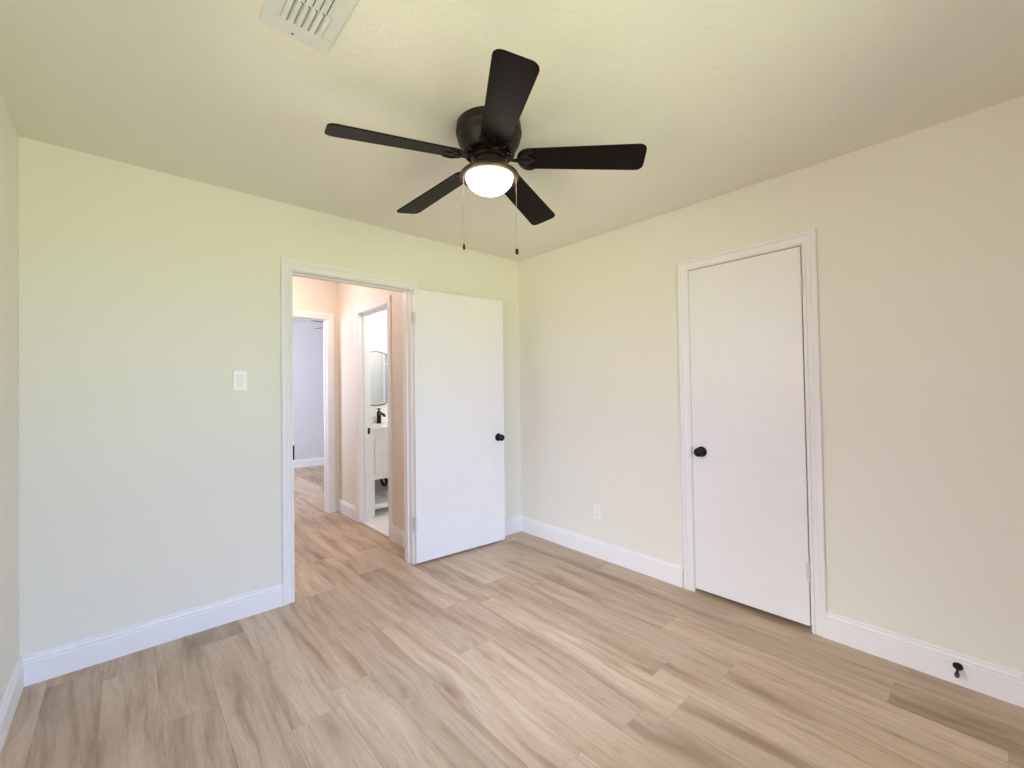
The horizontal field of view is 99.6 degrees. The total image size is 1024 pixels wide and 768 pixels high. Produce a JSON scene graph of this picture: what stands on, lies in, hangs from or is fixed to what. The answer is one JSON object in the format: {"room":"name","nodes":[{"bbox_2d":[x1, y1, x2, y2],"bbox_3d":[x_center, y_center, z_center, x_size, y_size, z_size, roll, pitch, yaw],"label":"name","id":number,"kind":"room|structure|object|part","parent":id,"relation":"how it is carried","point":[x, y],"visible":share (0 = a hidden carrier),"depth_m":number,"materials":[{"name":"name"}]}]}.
{"room":"empty bedroom","nodes":[
{"label":"empty bedroom","id":0,"kind":"room"},
{"bbox_2d":[0,93,18,703],"bbox_3d":[-1.090,0.094,0.603,0.120,2.440,3.420,0,-1,-42],"label":"wall","id":1,"kind":"structure","parent":0,"point":[9,138],"depth_m":1.75,"materials":[{"name":"paint"}]},
{"bbox_2d":[0,656,23,753],"bbox_3d":[-1.028,1.247,0.638,0.014,0.133,3.420,0,-1,-42],"label":"baseboard","id":2,"kind":"structure","parent":1,"relation":"attached to","point":[10,700],"depth_m":1.71,"materials":[{"name":"white paint"}]},
{"bbox_2d":[19,136,520,656],"bbox_3d":[-0.956,0.112,3.097,4.550,2.440,0.120,0,-1,-42],"label":"wall","id":3,"kind":"structure","parent":0,"point":[150,486],"depth_m":2.23,"materials":[{"name":"paint"}]},
{"bbox_2d":[21,583,282,686],"bbox_3d":[-1.775,1.268,2.255,1.055,0.133,0.014,0,-1,-42],"label":"baseboard","id":4,"kind":"structure","parent":3,"relation":"attached to","point":[46,664],"depth_m":2.18,"materials":[{"name":"white paint"}]},
{"bbox_2d":[233,370,246,390],"bbox_3d":[-1.555,-0.020,2.476,0.070,0.115,0.011,0,-1,-42],"label":"light switch","id":5,"kind":"object","parent":3,"relation":"attached to","point":[239,376],"visible":1,"depth_m":2.47,"materials":[{"name":"white plastic"}]},
{"bbox_2d":[280,257,418,605],"bbox_3d":[-1.085,0.283,2.979,0.944,2.100,0.150,0,-1,-42],"label":"trim","id":6,"kind":"structure","parent":3,"relation":"attached to","point":[289,268],"depth_m":2.70,"materials":[{"name":"white paint"}]},
{"bbox_2d":[411,289,504,563],"bbox_3d":[-0.383,0.305,3.402,0.823,2.016,0.096,0,-1,-38],"label":"door","id":7,"kind":"structure","parent":3,"relation":"in","point":[458,382],"depth_m":3.38,"materials":[{"name":"white paint"}]},
{"bbox_3d":[-0.094,0.445,3.597,0.055,0.055,0.055,0,-1,-38],"label":"knob","id":8,"kind":"part","parent":7,"relation":"part of","materials":[{"name":"black metal"}]},
{"bbox_2d":[505,516,520,535],"bbox_3d":[-0.294,1.263,3.578,1.029,0.133,0.014,0,-1,-42],"label":"baseboard","id":9,"kind":"structure","parent":3,"relation":"attached to","point":[513,525],"depth_m":3.84,"materials":[{"name":"white paint"}]},
{"bbox_2d":[293,321,323,459],"bbox_3d":[-3.960,0.176,6.946,5.200,2.440,0.116,0,-1,-42],"label":"wall","id":10,"kind":"structure","parent":0,"point":[308,373],"depth_m":7.33,"materials":[{"name":"paint"}]},
{"bbox_2d":[294,457,323,467],"bbox_3d":[-3.897,1.329,6.894,4.980,0.133,0.014,0,-1,-42],"label":"baseboard","id":11,"kind":"structure","parent":10,"relation":"attached to","point":[300,463],"depth_m":7.30,"materials":[{"name":"white paint"}]},
{"bbox_2d":[293,276,338,511],"bbox_3d":[-1.913,0.135,4.655,5.200,2.440,0.120,0,-1,-42],"label":"wall","id":12,"kind":"structure","parent":0,"point":[314,295],"depth_m":4.56,"materials":[{"name":"paint"}]},
{"bbox_2d":[293,310,335,512],"bbox_3d":[-2.274,0.306,4.322,0.945,2.100,0.138,0,-1,-42],"label":"trim","id":13,"kind":"structure","parent":12,"relation":"attached to","point":[327,318],"depth_m":4.57,"materials":[{"name":"white paint"}]},
{"bbox_2d":[338,283,403,530],"bbox_3d":[-1.252,0.123,4.039,0.116,2.440,1.680,0,-1,-42],"label":"wall","id":14,"kind":"structure","parent":0,"point":[350,297],"depth_m":4.31,"materials":[{"name":"paint"}]},
{"bbox_2d":[338,499,355,520],"bbox_3d":[-1.690,1.285,4.436,0.014,0.133,0.476,0,-1,-42],"label":"baseboard","id":15,"kind":"structure","parent":14,"relation":"attached to","point":[345,508],"depth_m":4.41,"materials":[{"name":"white paint"}]},
{"bbox_2d":[354,295,392,540],"bbox_3d":[-1.242,0.293,4.019,0.134,2.100,0.769,0,-1,-42],"label":"trim","id":16,"kind":"structure","parent":14,"relation":"attached to","point":[362,313],"depth_m":4.24,"materials":[{"name":"white paint"}]},
{"bbox_2d":[359,521,388,538],"bbox_3d":[-1.264,1.339,3.980,0.024,0.007,0.640,0,-1,-42],"label":"trim","id":17,"kind":"structure","parent":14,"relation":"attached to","point":[361,522],"depth_m":3.97,"materials":[{"name":"beige wood"}]},
{"bbox_2d":[392,525,404,548],"bbox_3d":[-0.874,1.268,3.523,0.014,0.133,0.436,0,-1,-42],"label":"baseboard","id":18,"kind":"structure","parent":14,"relation":"attached to","point":[398,537],"depth_m":3.59,"materials":[{"name":"white paint"}]},
{"bbox_2d":[370,310,387,492],"bbox_3d":[-0.572,0.121,4.648,1.710,2.440,1.680,0,-1,-42],"label":"wall","id":19,"kind":"structure","parent":0,"point":[378,321],"depth_m":4.92,"materials":[{"name":"paint"}]},
{"bbox_2d":[370,351,387,405],"bbox_3d":[-1.531,-0.062,4.888,0.612,0.612,0.018,0,-1,-42],"label":"round mirror","id":20,"kind":"object","parent":19,"relation":"attached to","point":[378,360],"visible":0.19,"depth_m":4.90,"materials":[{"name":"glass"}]},
{"bbox_2d":[371,416,387,422],"bbox_3d":[-1.525,0.404,4.881,0.582,0.072,0.019,0,-1,-42],"label":"backsplash","id":21,"kind":"structure","parent":19,"relation":"attached to","point":[373,419],"depth_m":4.91,"materials":[{"name":"white stone"}]},
{"bbox_2d":[0,0,1023,323],"bbox_3d":[-1.319,-1.149,3.761,6.100,0.100,8.640,0,-1,-42],"label":"ceiling","id":22,"kind":"structure","parent":0,"point":[722,97],"depth_m":1.65,"materials":[{"name":"paint"}]},
{"bbox_2d":[260,0,357,51],"bbox_3d":[-0.600,-1.122,1.284,0.201,0.010,0.296,0,-1,-42],"label":"ceiling vent","id":23,"kind":"object","parent":22,"relation":"in","point":[317,23],"visible":1,"depth_m":1.32,"materials":[{"name":"metal"}]},
{"bbox_2d":[324,49,646,254],"bbox_3d":[-0.131,-0.839,1.908,1.276,0.575,1.246,0,-1,-42],"label":"ceiling fan","id":24,"kind":"object","parent":22,"relation":"hanging from","point":[488,136],"visible":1,"depth_m":1.80,"materials":[{"name":"black wood"}]},
{"bbox_3d":[-0.446,-0.951,1.703,0.532,0.038,0.143,-5,2,-28],"label":"fan blade","id":25,"kind":"part","parent":24,"relation":"part of","materials":[{"name":"brown wood"}]},
{"bbox_3d":[-0.383,-0.948,2.161,0.532,0.038,0.143,-7,-4,44],"label":"fan blade","id":26,"kind":"part","parent":24,"relation":"part of","materials":[{"name":"brown wood"}]},
{"bbox_3d":[-0.198,-0.756,1.857,0.022,0.314,0.003,0,0,-15],"label":"pull chain","id":27,"kind":"part","parent":24,"relation":"part of","materials":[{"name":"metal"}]},
{"bbox_3d":[-0.098,-0.865,1.888,0.205,0.072,0.205,0,-1,-42],"label":"lamp shade","id":28,"kind":"part","parent":24,"relation":"part of","materials":[{"name":"white glass"}]},
{"bbox_3d":[-0.030,-0.957,1.502,0.143,0.038,0.532,-1,4,-10],"label":"fan blade","id":29,"kind":"part","parent":24,"relation":"part of","materials":[{"name":"brown wood"}]},
{"bbox_3d":[0.009,-0.747,1.857,0.023,0.336,0.003,-1,0,17],"label":"pull chain","id":30,"kind":"part","parent":24,"relation":"part of","materials":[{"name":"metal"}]},
{"bbox_3d":[0.072,-0.952,2.242,0.143,0.038,0.532,-1,-5,26],"label":"fan blade","id":31,"kind":"part","parent":24,"relation":"part of","materials":[{"name":"brown wood"}]},
{"bbox_3d":[0.290,-0.958,1.835,0.532,0.038,0.143,3,0,8],"label":"fan blade","id":32,"kind":"part","parent":24,"relation":"part of","materials":[{"name":"brown wood"}]},
{"bbox_2d":[0,465,1023,767],"bbox_3d":[-1.292,1.388,3.740,6.100,0.106,8.640,0,-1,-42],"label":"floor","id":33,"kind":"structure","parent":0,"point":[522,649],"depth_m":1.88,"materials":[{"name":"brown wood"}]},
{"bbox_2d":[371,429,387,516],"bbox_3d":[-1.360,0.905,4.691,0.572,0.878,0.504,0,-1,-42],"label":"bathroom vanity","id":34,"kind":"object","parent":33,"relation":"on","point":[379,438],"visible":0.28,"depth_m":4.42,"materials":[{"name":"white wood"}]},
{"bbox_3d":[-1.419,1.155,4.368,0.052,0.374,0.050,0,-1,-42],"label":"vanity leg","id":35,"kind":"part","parent":34,"relation":"part of","materials":[{"name":"white wood"}]},
{"bbox_2d":[371,416,387,429],"bbox_3d":[-1.367,0.415,4.703,0.588,0.100,0.496,0,-1,-42],"label":"countertop","id":36,"kind":"structure","parent":34,"relation":"on","point":[384,420],"depth_m":4.76,"materials":[{"name":"white stone"}]},
{"bbox_2d":[371,423,387,425],"bbox_3d":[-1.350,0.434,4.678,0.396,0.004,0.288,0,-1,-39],"label":"basin","id":37,"kind":"object","parent":36,"relation":"in","point":[380,424],"depth_m":4.66,"materials":[{"name":"white ceramic"}]},
{"bbox_2d":[376,408,385,423],"bbox_3d":[-1.442,0.354,4.778,0.060,0.168,0.180,0,-1,-42],"label":"faucet","id":38,"kind":"object","parent":36,"relation":"on","point":[379,413],"visible":0.96,"depth_m":4.80,"materials":[{"name":"black metal"}]},
{"bbox_3d":[-1.217,0.638,4.530,0.460,0.173,0.014,0,-1,-42],"label":"drawer","id":39,"kind":"part","parent":34,"relation":"part of","materials":[{"name":"white wood"}]},
{"bbox_2d":[375,491,387,508],"bbox_3d":[-1.366,1.243,4.699,0.512,0.050,0.468,0,-1,-42],"label":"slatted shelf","id":40,"kind":"object","parent":34,"relation":"attached to","point":[381,497],"depth_m":4.57,"materials":[{"name":"white wood"}]},
{"bbox_3d":[-1.215,0.825,4.529,0.460,0.181,0.014,0,-1,-42],"label":"drawer","id":41,"kind":"part","parent":34,"relation":"part of","materials":[{"name":"white wood"}]},
{"bbox_3d":[-1.524,1.099,4.876,0.468,0.243,0.004,0,-1,-42],"label":"panel","id":42,"kind":"part","parent":34,"relation":"part of","materials":[{"name":"paint"}]},
{"bbox_2d":[518,96,1023,672],"bbox_3d":[1.256,0.085,2.701,0.120,2.440,3.420,0,-1,-42],"label":"wall","id":43,"kind":"structure","parent":0,"point":[920,233],"depth_m":2.07,"materials":[{"name":"paint"}]},
{"bbox_2d":[593,503,600,519],"bbox_3d":[0.646,0.972,3.291,0.008,0.115,0.070,0,-1,-42],"label":"power outlet","id":44,"kind":"object","parent":43,"relation":"attached to","point":[596,508],"visible":1,"depth_m":3.29,"materials":[{"name":"white plastic"}]},
{"bbox_2d":[521,516,683,587],"bbox_3d":[0.589,1.251,3.351,0.014,0.133,1.530,0,-1,-42],"label":"baseboard","id":45,"kind":"structure","parent":43,"relation":"attached to","point":[668,572],"depth_m":3.20,"materials":[{"name":"white paint"}]},
{"bbox_2d":[688,246,811,625],"bbox_3d":[1.333,0.276,2.498,0.097,2.001,0.624,0,-1,-42],"label":"door","id":46,"kind":"structure","parent":43,"relation":"in","point":[748,403],"depth_m":2.47,"materials":[{"name":"white paint"}]},
{"bbox_3d":[1.153,0.420,2.668,0.055,0.055,0.055,0,-1,-42],"label":"knob","id":47,"kind":"part","parent":46,"relation":"part of","materials":[{"name":"black metal"}]},
{"bbox_2d":[677,228,826,637],"bbox_3d":[1.384,0.255,2.546,0.135,2.106,0.757,0,-1,-42],"label":"trim","id":48,"kind":"structure","parent":43,"relation":"attached to","point":[807,240],"depth_m":2.27,"materials":[{"name":"white paint"}]},
{"bbox_2d":[826,612,1023,707],"bbox_3d":[1.980,1.224,1.794,0.014,0.133,1.134,0,-1,-42],"label":"baseboard","id":49,"kind":"structure","parent":43,"relation":"attached to","point":[1005,684],"depth_m":1.93,"materials":[{"name":"white paint"}]},
{"bbox_2d":[952,662,962,677],"bbox_3d":[1.886,1.212,1.833,0.079,0.033,0.033,0,-1,-42],"label":"door stop","id":50,"kind":"object","parent":49,"relation":"attached to","point":[956,665],"visible":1,"depth_m":1.84,"materials":[{"name":"black metal"}]}
]}

